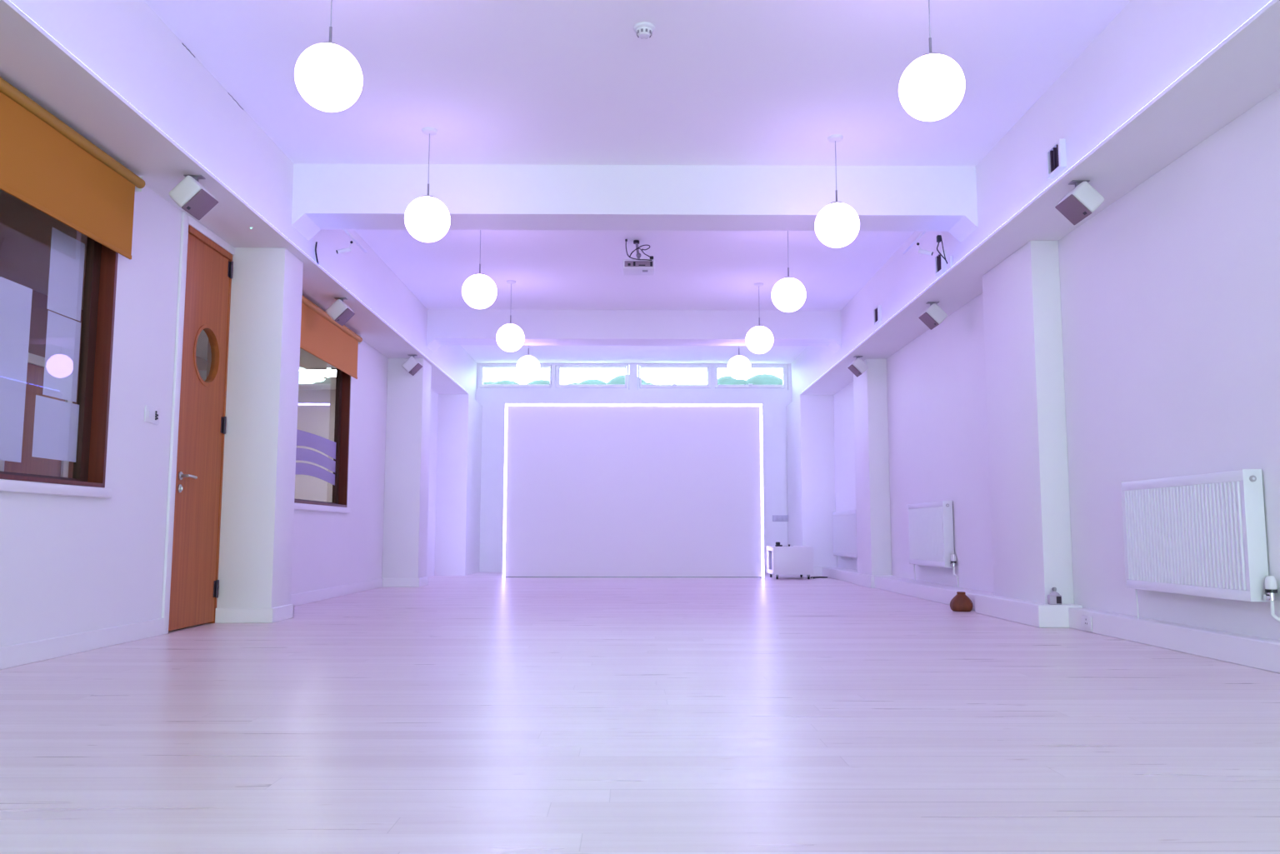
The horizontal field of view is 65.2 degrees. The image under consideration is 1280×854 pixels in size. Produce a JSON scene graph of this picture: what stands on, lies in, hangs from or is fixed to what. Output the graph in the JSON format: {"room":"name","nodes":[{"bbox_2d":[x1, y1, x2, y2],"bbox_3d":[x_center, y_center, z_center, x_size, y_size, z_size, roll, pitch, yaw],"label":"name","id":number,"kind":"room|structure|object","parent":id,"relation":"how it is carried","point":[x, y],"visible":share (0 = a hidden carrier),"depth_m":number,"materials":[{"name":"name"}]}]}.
{"room":"yoga studio","nodes":[
{"label":"yoga studio","id":0,"kind":"room"},
{"bbox_2d":[28,290,207,478],"bbox_3d":[-5.306,0.099,7.997,0.100,2.700,13.200,0,-6,0],"label":"wall","id":1,"kind":"structure","parent":0,"point":[38,322],"depth_m":8.78,"materials":[{"name":"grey paint"}]},
{"bbox_2d":[0,352,72,477],"bbox_3d":[-5.230,0.448,8.589,0.060,2.130,1.010,0,-6,0],"label":"door","id":2,"kind":"structure","parent":1,"relation":"in","point":[28,464],"depth_m":8.59,"materials":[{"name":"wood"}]},
{"bbox_2d":[0,189,335,389],"bbox_3d":[-4.189,-1.291,8.152,2.330,0.100,13.200,0,-6,0],"label":"ceiling","id":3,"kind":"structure","parent":0,"point":[25,230],"depth_m":7.51,"materials":[{"name":"white paint"}]},
{"bbox_2d":[299,367,336,377],"bbox_3d":[-4.089,-0.711,13.019,0.600,0.030,0.600,0,-6,0],"label":"recessed light","id":4,"kind":"object","parent":3,"relation":"in","point":[310,372],"visible":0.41,"depth_m":12.96,"materials":[{"name":"white"}]},
{"bbox_2d":[299,370,336,375],"bbox_3d":[-4.089,-0.716,13.019,0.560,0.020,0.560,0,-6,0],"label":"diffuser","id":5,"kind":"object","parent":4,"relation":"attached to","point":[308,372],"depth_m":13.02,"materials":[{"name":"white plastic"}]},
{"bbox_2d":[0,185,438,646],"bbox_3d":[-2.933,-0.262,4.180,0.130,2.620,23.300,0,-6,0],"label":"wall","id":6,"kind":"structure","parent":0,"point":[69,564],"depth_m":5.78,"materials":[{"name":"white paint"}]},
{"bbox_2d":[0,236,118,498],"bbox_3d":[-2.916,-0.519,4.202,0.165,1.545,2.550,0,-6,0],"label":"window","id":7,"kind":"structure","parent":6,"relation":"in","point":[101,268],"depth_m":5.37,"materials":[{"name":"red wood"}]},
{"bbox_2d":[0,276,32,462],"bbox_3d":[-2.975,-0.279,4.594,0.003,0.850,0.520,0,-6,0],"label":"paper sheet","id":8,"kind":"object","parent":7,"relation":"attached to","point":[15,298],"visible":1,"depth_m":4.75,"materials":[{"name":"white paper"}]},
{"bbox_2d":[31,395,79,462],"bbox_3d":[-2.979,0.014,5.106,0.003,0.305,0.390,0,-6,0],"label":"paper sheet","id":9,"kind":"object","parent":7,"relation":"attached to","point":[56,422],"visible":1,"depth_m":5.10,"materials":[{"name":"white paper"}]},
{"bbox_2d":[42,310,80,402],"bbox_3d":[-2.979,-0.359,5.157,0.003,0.427,0.302,0,-6,0],"label":"paper sheet","id":10,"kind":"object","parent":7,"relation":"attached to","point":[62,339],"visible":1,"depth_m":5.15,"materials":[{"name":"white paper"}]},
{"bbox_2d":[46,227,84,321],"bbox_3d":[-2.978,-0.788,5.193,0.003,0.422,0.305,0,-6,0],"label":"paper sheet","id":11,"kind":"object","parent":7,"relation":"attached to","point":[67,257],"visible":1,"depth_m":5.19,"materials":[{"name":"white paper"}]},
{"bbox_2d":[0,76,144,259],"bbox_3d":[-2.822,-1.308,4.282,0.090,0.499,2.688,0,-6,0],"label":"roller blind","id":12,"kind":"object","parent":6,"relation":"attached to","point":[46,164],"visible":1,"depth_m":4.87,"materials":[{"name":"orange fabric"}]},
{"bbox_2d":[144,405,159,424],"bbox_3d":[-2.874,-0.071,5.895,0.014,0.096,0.170,0,-6,0],"label":"wall switch","id":13,"kind":"object","parent":6,"relation":"attached to","point":[152,414],"visible":1,"depth_m":5.88,"materials":[{"name":"white plastic"}]},
{"bbox_2d":[161,211,234,634],"bbox_3d":[-2.920,-0.011,6.547,0.191,2.618,0.800,0,-6,0],"label":"door","id":14,"kind":"structure","parent":6,"relation":"in","point":[191,582],"depth_m":6.51,"materials":[{"name":"orange wood"}]},
{"bbox_2d":[0,576,428,669],"bbox_3d":[-2.642,0.788,2.129,0.428,0.100,19.438,0,-6,0],"label":"baseboard","id":15,"kind":"structure","parent":6,"relation":"attached to","point":[11,656],"depth_m":5.77,"materials":[{"name":"white wood"}]},
{"bbox_2d":[0,0,469,394],"bbox_3d":[-2.710,-1.575,4.321,0.575,0.020,23.300,0,-6,0],"label":"ceiling beam","id":16,"kind":"structure","parent":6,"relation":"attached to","point":[32,61],"depth_m":5.25,"materials":[{"name":"white paint"}]},
{"bbox_2d":[168,175,218,219],"bbox_3d":[-2.526,-1.311,5.662,0.192,0.222,0.230,0,-6,0],"label":"wall speaker","id":17,"kind":"object","parent":16,"relation":"attached to","point":[191,196],"visible":1,"depth_m":5.57,"materials":[{"name":"white plastic"}]},
{"bbox_2d":[181,189,218,219],"bbox_3d":[-2.487,-1.257,5.656,0.113,0.113,0.222,0,-6,0],"label":"grille","id":18,"kind":"object","parent":17,"relation":"attached to","point":[197,202],"depth_m":5.61,"materials":[{"name":"grey"}]},
{"bbox_2d":[10,1,456,382],"bbox_3d":[-2.433,-1.659,3.668,0.014,0.011,21.880,0,-6,0],"label":"led strip","id":19,"kind":"object","parent":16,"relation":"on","point":[11,2],"visible":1,"depth_m":5.33,"materials":[{"name":"white plastic"}]},
{"bbox_2d":[325,297,354,325],"bbox_3d":[-2.577,-1.000,8.605,0.192,0.222,0.230,0,-6,0],"label":"wall speaker","id":20,"kind":"object","parent":16,"relation":"attached to","point":[339,312],"visible":1,"depth_m":8.50,"materials":[{"name":"white plastic"}]},
{"bbox_2d":[334,308,354,325],"bbox_3d":[-2.537,-0.945,8.600,0.113,0.113,0.222,0,-6,0],"label":"grille","id":21,"kind":"object","parent":20,"relation":"attached to","point":[342,316],"depth_m":8.54,"materials":[{"name":"grey metal"}]},
{"bbox_2d":[401,355,422,375],"bbox_3d":[-2.586,-0.708,11.360,0.192,0.222,0.230,0,-6,0],"label":"wall speaker","id":22,"kind":"object","parent":16,"relation":"attached to","point":[412,365],"visible":1,"depth_m":11.25,"materials":[{"name":"white plastic"}]},
{"bbox_2d":[408,363,422,375],"bbox_3d":[-2.547,-0.654,11.354,0.113,0.113,0.222,0,-6,0],"label":"grille","id":23,"kind":"object","parent":22,"relation":"attached to","point":[413,368],"depth_m":11.28,"materials":[{"name":"grey metal"}]},
{"bbox_2d":[294,368,350,513],"bbox_3d":[-2.949,-0.038,8.888,0.165,1.555,2.270,0,-6,0],"label":"window","id":24,"kind":"structure","parent":6,"relation":"in","point":[338,449],"depth_m":9.81,"materials":[{"name":"red wood"}]},
{"bbox_2d":[300,295,362,379],"bbox_3d":[-2.855,-0.828,8.957,0.090,0.459,2.388,0,-6,0],"label":"roller blind","id":25,"kind":"object","parent":6,"relation":"attached to","point":[322,337],"visible":0.58,"depth_m":9.09,"materials":[{"name":"orange fabric"}]},
{"bbox_2d":[9,0,476,399],"bbox_3d":[-2.762,-1.918,4.357,0.470,0.670,23.300,0,-6,0],"label":"wall","id":26,"kind":"structure","parent":0,"point":[125,43],"depth_m":5.90,"materials":[{"name":"white paint"}]},
{"bbox_2d":[314,244,318,262],"bbox_3d":[-2.541,-1.323,7.845,0.022,0.218,0.040,0,-6,0],"label":"conduit","id":27,"kind":"object","parent":26,"relation":"attached to","point":[315,259],"visible":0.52,"depth_m":7.83,"materials":[{"name":"white plastic"}]},
{"bbox_2d":[315,241,319,264],"bbox_3d":[-2.514,-1.348,7.788,0.037,0.192,0.012,0,-6,0],"label":"cable","id":28,"kind":"object","parent":26,"relation":"attached to","point":[316,242],"visible":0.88,"depth_m":7.78,"materials":[{"name":"black plastic"}]},
{"bbox_2d":[216,247,303,608],"bbox_3d":[-2.702,0.051,7.140,0.375,2.620,0.390,0,-6,0],"label":"pillar","id":29,"kind":"structure","parent":0,"point":[258,491],"depth_m":6.98,"materials":[{"name":"white paint"}]},
{"bbox_2d":[294,390,335,502],"bbox_3d":[-4.237,0.801,14.617,2.330,2.700,0.100,0,-6,0],"label":"wall","id":30,"kind":"structure","parent":0,"point":[316,408],"depth_m":14.65,"materials":[{"name":"white paint"}]},
{"bbox_2d":[381,358,431,578],"bbox_3d":[-2.716,0.531,11.675,0.410,2.620,0.470,0,-6,0],"label":"pillar","id":31,"kind":"structure","parent":0,"point":[408,396],"depth_m":11.46,"materials":[{"name":"white paint"}]},
{"bbox_2d":[434,394,482,575],"bbox_3d":[-2.791,0.894,15.105,0.570,2.620,1.330,0,-6,0],"label":"column","id":32,"kind":"structure","parent":0,"point":[459,417],"depth_m":14.50,"materials":[{"name":"white paint"}]},
{"bbox_2d":[475,363,791,572],"bbox_3d":[-0.056,0.636,15.921,6.050,3.310,0.200,0,-6,0],"label":"wall","id":33,"kind":"structure","parent":0,"point":[774,402],"depth_m":15.92,"materials":[{"name":"white paint"}]},
{"bbox_2d":[477,363,553,389],"bbox_3d":[-1.992,-0.805,16.018,1.214,0.423,0.105,0,-6,0],"label":"window","id":34,"kind":"structure","parent":33,"relation":"in","point":[480,366],"depth_m":15.96,"materials":[{"name":"white"}]},
{"bbox_2d":[553,363,629,389],"bbox_3d":[-0.782,-0.803,16.026,1.206,0.423,0.105,0,-6,0],"label":"window","id":35,"kind":"structure","parent":33,"relation":"in","point":[557,367],"depth_m":15.98,"materials":[{"name":"white"}]},
{"bbox_2d":[637,363,713,389],"bbox_3d":[0.566,-0.801,16.027,1.202,0.423,0.122,0,-6,0],"label":"window","id":36,"kind":"structure","parent":33,"relation":"in","point":[709,367],"depth_m":15.99,"materials":[{"name":"white"}]},
{"bbox_2d":[712,364,787,389],"bbox_3d":[1.764,-0.799,16.035,1.194,0.423,0.122,0,-6,0],"label":"window","id":37,"kind":"structure","parent":33,"relation":"in","point":[750,387],"depth_m":15.99,"materials":[{"name":"white"}]},
{"bbox_2d":[762,425,787,572],"bbox_3d":[1.874,1.125,15.768,0.870,2.310,0.030,0,-6,0],"label":"panel","id":38,"kind":"object","parent":33,"relation":"attached to","point":[773,437],"visible":0.29,"depth_m":15.78,"materials":[{"name":"white paint"}]},
{"bbox_2d":[772,515,788,521],"bbox_3d":[2.224,1.437,15.719,0.280,0.100,0.017,0,-6,0],"label":"strip","id":39,"kind":"object","parent":38,"relation":"attached to","point":[775,517],"visible":0.92,"depth_m":15.71,"materials":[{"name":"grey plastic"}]},
{"bbox_2d":[143,0,1130,364],"bbox_3d":[0.024,-2.296,4.416,6.100,0.100,23.700,0,-6,0],"label":"ceiling","id":40,"kind":"structure","parent":0,"point":[752,82],"depth_m":6.27,"materials":[{"name":"white paint"}]},
{"bbox_2d":[295,0,362,112],"bbox_3d":[-1.429,-1.838,4.620,0.300,0.770,0.300,0,-6,0],"label":"pendant lamp","id":41,"kind":"object","parent":40,"relation":"hanging from","point":[327,76],"visible":1,"depth_m":4.49,"materials":[{"name":"white glass"}]},
{"bbox_2d":[404,126,449,242],"bbox_3d":[-1.417,-1.619,6.698,0.300,0.770,0.300,0,-6,0],"label":"pendant lamp","id":42,"kind":"object","parent":40,"relation":"hanging from","point":[427,218],"visible":1,"depth_m":6.57,"materials":[{"name":"white glass"}]},
{"bbox_2d":[461,230,496,309],"bbox_3d":[-1.391,-1.407,8.692,0.300,0.770,0.300,0,-6,0],"label":"pendant lamp","id":43,"kind":"object","parent":40,"relation":"hanging from","point":[478,291],"visible":0.92,"depth_m":8.56,"materials":[{"name":"white glass"}]},
{"bbox_2d":[496,280,524,351],"bbox_3d":[-1.389,-1.190,10.747,0.300,0.770,0.300,0,-6,0],"label":"pendant lamp","id":44,"kind":"object","parent":40,"relation":"hanging from","point":[510,337],"visible":1,"depth_m":10.62,"materials":[{"name":"white glass"}]},
{"bbox_2d":[516,345,539,379],"bbox_3d":[-1.412,-0.987,12.666,0.300,0.770,0.300,0,-6,0],"label":"pendant lamp","id":45,"kind":"object","parent":40,"relation":"hanging from","point":[527,367],"visible":0.89,"depth_m":12.54,"materials":[{"name":"white glass"}]},
{"bbox_2d":[426,309,841,354],"bbox_3d":[-0.068,-1.174,12.357,5.030,0.460,0.430,0,-6,0],"label":"ceiling beam","id":46,"kind":"structure","parent":40,"relation":"attached to","point":[445,327],"depth_m":12.15,"materials":[{"name":"white paint"}]},
{"bbox_2d":[291,164,978,242],"bbox_3d":[-0.034,-1.681,7.544,5.030,0.465,0.390,0,-6,0],"label":"ceiling beam","id":47,"kind":"structure","parent":40,"relation":"attached to","point":[362,197],"depth_m":7.36,"materials":[{"name":"white paint"}]},
{"bbox_2d":[335,229,367,254],"bbox_3d":[-2.341,-1.439,8.010,0.151,0.142,0.620,0,-6,0],"label":"spotlight","id":48,"kind":"object","parent":47,"relation":"attached to","point":[347,232],"visible":1,"depth_m":7.96,"materials":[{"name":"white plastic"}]},
{"bbox_2d":[936,235,947,264],"bbox_3d":[2.358,-1.383,7.806,0.085,0.227,0.036,0,-6,0],"label":"cable","id":49,"kind":"object","parent":47,"relation":"hanging from","point":[939,239],"visible":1,"depth_m":7.80,"materials":[{"name":"black plastic"}]},
{"bbox_2d":[622,239,654,275],"bbox_3d":[-0.012,-1.581,9.303,0.290,0.295,0.330,0,-6,0],"label":"projector","id":50,"kind":"object","parent":40,"relation":"hanging from","point":[634,266],"visible":1,"depth_m":9.17,"materials":[{"name":"white plastic"}]},
{"bbox_2d":[633,21,654,39],"bbox_3d":[0.023,-2.119,5.363,0.114,0.052,0.114,0,-6,0],"label":"smoke detector","id":51,"kind":"object","parent":40,"relation":"attached to","point":[643,29],"visible":1,"depth_m":5.33,"materials":[{"name":"white plastic"}]},
{"bbox_2d":[727,348,750,379],"bbox_3d":[1.252,-0.986,12.649,0.300,0.770,0.300,0,-6,0],"label":"pendant lamp","id":52,"kind":"object","parent":40,"relation":"hanging from","point":[738,367],"visible":0.9,"depth_m":12.52,"materials":[{"name":"white glass"}]},
{"bbox_2d":[745,282,773,354],"bbox_3d":[1.294,-1.176,10.849,0.300,0.770,0.300,0,-6,0],"label":"pendant lamp","id":53,"kind":"object","parent":40,"relation":"hanging from","point":[759,339],"visible":1,"depth_m":10.72,"materials":[{"name":"white glass"}]},
{"bbox_2d":[771,230,805,312],"bbox_3d":[1.306,-1.393,8.802,0.300,0.770,0.300,0,-6,0],"label":"pendant lamp","id":54,"kind":"object","parent":40,"relation":"hanging from","point":[788,294],"visible":0.91,"depth_m":8.67,"materials":[{"name":"white glass"}]},
{"bbox_2d":[815,134,859,247],"bbox_3d":[1.339,-1.603,6.815,0.300,0.770,0.300,0,-6,0],"label":"pendant lamp","id":55,"kind":"object","parent":40,"relation":"hanging from","point":[837,224],"visible":1,"depth_m":6.69,"materials":[{"name":"white glass"}]},
{"bbox_2d":[898,0,964,121],"bbox_3d":[1.369,-1.825,4.717,0.300,0.770,0.300,0,-6,0],"label":"pendant lamp","id":56,"kind":"object","parent":40,"relation":"hanging from","point":[932,87],"visible":1,"depth_m":4.59,"materials":[{"name":"white glass"}]},
{"bbox_2d":[0,572,1279,853],"bbox_3d":[0.020,1.095,4.058,6.100,0.100,23.700,0,-6,0],"label":"floor","id":57,"kind":"structure","parent":0,"point":[477,712],"depth_m":3.14,"materials":[{"name":"white wood"}]},
{"bbox_2d":[502,403,764,577],"bbox_3d":[-0.087,0.878,13.904,3.590,2.405,0.107,0,-6,0],"label":"projection screen","id":58,"kind":"object","parent":57,"relation":"on","point":[591,490],"visible":1,"depth_m":13.86,"materials":[{"name":"white fabric"}]},
{"bbox_2d":[765,545,813,579],"bbox_3d":[2.033,1.843,13.626,0.530,0.432,0.720,0,-6,0],"label":"cart","id":59,"kind":"object","parent":57,"relation":"on","point":[795,560],"visible":1,"depth_m":13.28,"materials":[{"name":"white laminate"}]},
{"bbox_2d":[775,541,793,546],"bbox_3d":[1.938,1.572,13.412,0.254,0.060,0.088,1,-6,-7],"label":"phone","id":60,"kind":"object","parent":59,"relation":"on","point":[777,543],"visible":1,"depth_m":13.38,"materials":[{"name":"black plastic"}]},
{"bbox_2d":[810,576,827,578],"bbox_3d":[2.414,2.056,13.667,0.346,0.015,0.163,6,-8,-44],"label":"cable","id":61,"kind":"object","parent":57,"relation":"on","point":[811,577],"visible":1,"depth_m":13.68,"materials":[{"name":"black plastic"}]},
{"bbox_2d":[950,591,973,611],"bbox_3d":[2.541,1.378,7.897,0.173,0.150,0.176,0,-6,0],"label":"clay pot","id":62,"kind":"object","parent":57,"relation":"on","point":[961,602],"visible":1,"depth_m":7.84,"materials":[{"name":"brown ceramic"}]},
{"bbox_2d":[785,395,836,575],"bbox_3d":[2.654,0.903,15.143,0.640,2.620,1.330,0,-6,0],"label":"column","id":63,"kind":"structure","parent":0,"point":[810,418],"depth_m":14.53,"materials":[{"name":"white paint"}]},
{"bbox_2d":[853,358,891,574],"bbox_3d":[2.733,0.548,11.787,0.230,2.620,0.720,0,-6,0],"label":"pillar","id":64,"kind":"structure","parent":0,"point":[870,388],"depth_m":11.50,"materials":[{"name":"white paint"}]},
{"bbox_2d":[982,240,1074,604],"bbox_3d":[2.783,0.067,7.233,0.195,2.620,0.960,0,-6,0],"label":"pillar","id":65,"kind":"structure","parent":0,"point":[1030,503],"depth_m":6.90,"materials":[{"name":"white paint"}]},
{"bbox_2d":[790,0,1271,401],"bbox_3d":[2.778,-1.908,4.395,0.550,0.670,23.300,0,-6,0],"label":"wall","id":66,"kind":"structure","parent":0,"point":[1148,45],"depth_m":5.78,"materials":[{"name":"white paint"}]},
{"bbox_2d":[873,305,881,325],"bbox_3d":[2.444,-1.149,10.286,0.035,0.170,0.200,0,-6,0],"label":"air vent","id":67,"kind":"object","parent":66,"relation":"in","point":[877,310],"visible":1,"depth_m":10.25,"materials":[{"name":"grey plastic"}]},
{"bbox_2d":[901,231,933,255],"bbox_3d":[2.265,-1.431,8.041,0.151,0.142,0.620,0,-6,0],"label":"spotlight","id":68,"kind":"object","parent":66,"relation":"attached to","point":[912,243],"visible":1,"depth_m":7.99,"materials":[{"name":"white plastic"}]},
{"bbox_2d":[934,249,946,276],"bbox_3d":[2.458,-1.342,8.184,0.035,0.170,0.200,0,-6,0],"label":"air vent","id":69,"kind":"object","parent":66,"relation":"in","point":[940,264],"visible":0.92,"depth_m":8.18,"materials":[{"name":"grey plastic"}]},
{"bbox_2d":[948,255,952,269],"bbox_3d":[2.466,-1.278,7.936,0.022,0.158,0.040,0,-6,0],"label":"conduit","id":70,"kind":"object","parent":66,"relation":"attached to","point":[950,257],"visible":0.61,"depth_m":7.92,"materials":[{"name":"white plastic"}]},
{"bbox_2d":[1045,139,1066,179],"bbox_3d":[2.474,-1.593,5.948,0.035,0.170,0.200,0,-6,0],"label":"air vent","id":71,"kind":"object","parent":66,"relation":"in","point":[1056,157],"visible":1,"depth_m":5.94,"materials":[{"name":"white plastic"}]},
{"bbox_2d":[833,88,1279,640],"bbox_3d":[2.976,-0.252,4.221,0.150,2.620,23.300,0,-6,0],"label":"wall","id":72,"kind":"structure","parent":0,"point":[1170,292],"depth_m":5.75,"materials":[{"name":"white paint"}]},
{"bbox_2d":[832,510,857,567],"bbox_3d":[2.787,1.511,13.376,0.104,0.778,1.529,0,-6,0],"label":"radiator","id":73,"kind":"object","parent":72,"relation":"attached to","point":[845,522],"visible":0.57,"depth_m":13.33,"materials":[{"name":"white metal"}]},
{"bbox_2d":[907,500,959,586],"bbox_3d":[2.813,1.117,9.647,0.104,0.778,1.249,0,-6,0],"label":"radiator","id":74,"kind":"object","parent":72,"relation":"attached to","point":[930,524],"visible":1,"depth_m":9.48,"materials":[{"name":"white metal"}]},
{"bbox_2d":[800,0,1279,394],"bbox_3d":[2.733,-1.565,4.358,0.640,0.020,23.300,0,-6,0],"label":"ceiling beam","id":75,"kind":"structure","parent":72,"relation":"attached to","point":[1242,71],"depth_m":5.34,"materials":[{"name":"white paint"}]},
{"bbox_2d":[847,355,868,377],"bbox_3d":[2.491,-0.696,11.425,0.192,0.222,0.230,0,-6,0],"label":"wall speaker","id":76,"kind":"object","parent":75,"relation":"attached to","point":[857,367],"visible":1,"depth_m":11.32,"materials":[{"name":"white plastic"}]},
{"bbox_2d":[847,364,861,377],"bbox_3d":[2.452,-0.642,11.418,0.113,0.113,0.222,0,-6,0],"label":"grille","id":77,"kind":"object","parent":76,"relation":"attached to","point":[852,367],"depth_m":11.42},
{"bbox_2d":[918,301,947,329],"bbox_3d":[2.560,-0.980,8.740,0.192,0.222,0.230,0,-6,0],"label":"wall speaker","id":78,"kind":"object","parent":75,"relation":"attached to","point":[934,315],"visible":1,"depth_m":8.63,"materials":[{"name":"white plastic"}]},
{"bbox_2d":[918,311,939,329],"bbox_3d":[2.521,-0.926,8.734,0.113,0.113,0.222,0,-6,0],"label":"grille","id":79,"kind":"object","parent":78,"relation":"attached to","point":[926,318],"depth_m":8.72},
{"bbox_2d":[1055,180,1104,224],"bbox_3d":[2.522,-1.298,5.736,0.192,0.222,0.230,0,-6,0],"label":"wall speaker","id":80,"kind":"object","parent":75,"relation":"attached to","point":[1083,200],"visible":1,"depth_m":5.64,"materials":[{"name":"white plastic"}]},
{"bbox_2d":[1055,194,1091,224],"bbox_3d":[2.482,-1.244,5.730,0.113,0.113,0.222,0,-6,0],"label":"grille","id":81,"kind":"object","parent":80,"relation":"attached to","point":[1071,207],"depth_m":5.72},
{"bbox_2d":[893,1,1269,315],"bbox_3d":[2.433,-1.651,3.701,0.014,0.011,21.880,0,-6,0],"label":"led strip","id":82,"kind":"object","parent":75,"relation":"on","point":[1269,2],"visible":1,"depth_m":4.81,"materials":[{"name":"white plastic"}]},
{"bbox_2d":[803,566,1279,674],"bbox_3d":[2.660,0.907,3.427,0.490,0.146,21.970,0,-6,0],"label":"baseboard","id":83,"kind":"structure","parent":72,"relation":"attached to","point":[1257,652],"depth_m":6.08,"materials":[{"name":"white wood"}]},
{"bbox_2d":[1047,587,1061,604],"bbox_3d":[2.728,1.111,6.579,0.080,0.112,0.068,0,-6,0],"label":"bottle","id":84,"kind":"object","parent":83,"relation":"on","point":[1053,598],"visible":1,"depth_m":6.56,"materials":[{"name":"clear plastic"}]},
{"bbox_2d":[1080,615,1092,631],"bbox_3d":[2.786,1.223,6.236,0.009,0.090,0.136,0,-6,0],"label":"wall socket","id":85,"kind":"object","parent":72,"relation":"attached to","point":[1087,623],"visible":1,"depth_m":6.22,"materials":[{"name":"white plastic"}]},
{"bbox_2d":[1120,469,1279,623],"bbox_3d":[2.845,0.640,5.147,0.104,0.778,1.249,0,-6,0],"label":"radiator","id":86,"kind":"object","parent":72,"relation":"attached to","point":[1202,535],"visible":1,"depth_m":5.00,"materials":[{"name":"white metal"}]},
{"bbox_2d":[1249,475,1256,481],"bbox_3d":[2.843,0.239,4.638,0.030,0.030,0.006,0,-6,0],"label":"knob","id":87,"kind":"object","parent":86,"relation":"attached to","point":[1252,478],"depth_m":4.64,"materials":[{"name":"white plastic"}]},
{"bbox_3d":[-4.142,1.493,7.858,2.230,0.100,13.000,0,-6,0],"label":"floor","id":88,"kind":"structure","parent":0,"visible":0},
{"bbox_2d":[198,370,206,380],"bbox_3d":[-5.035,0.640,12.065,0.468,2.480,1.200,0,-6,0],"label":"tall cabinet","id":89,"kind":"object","parent":88,"relation":"on","point":[202,373],"visible":0.02,"depth_m":11.59,"materials":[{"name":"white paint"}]},
{"label":"outside","id":90,"kind":"structure","parent":0,"visible":0},
{"bbox_3d":[-0.163,3.139,22.796,16.000,0.020,14.000,0,-6,0],"label":"ground","id":91,"kind":"structure","parent":90,"visible":0},
{"bbox_2d":[483,374,782,384],"bbox_3d":[-0.057,0.859,19.612,9.501,3.844,1.096,0,-6,0],"label":"hedge","id":92,"kind":"object","parent":91,"relation":"on","point":[760,379],"visible":0.02,"depth_m":19.60,"materials":[{"name":"green plant"}]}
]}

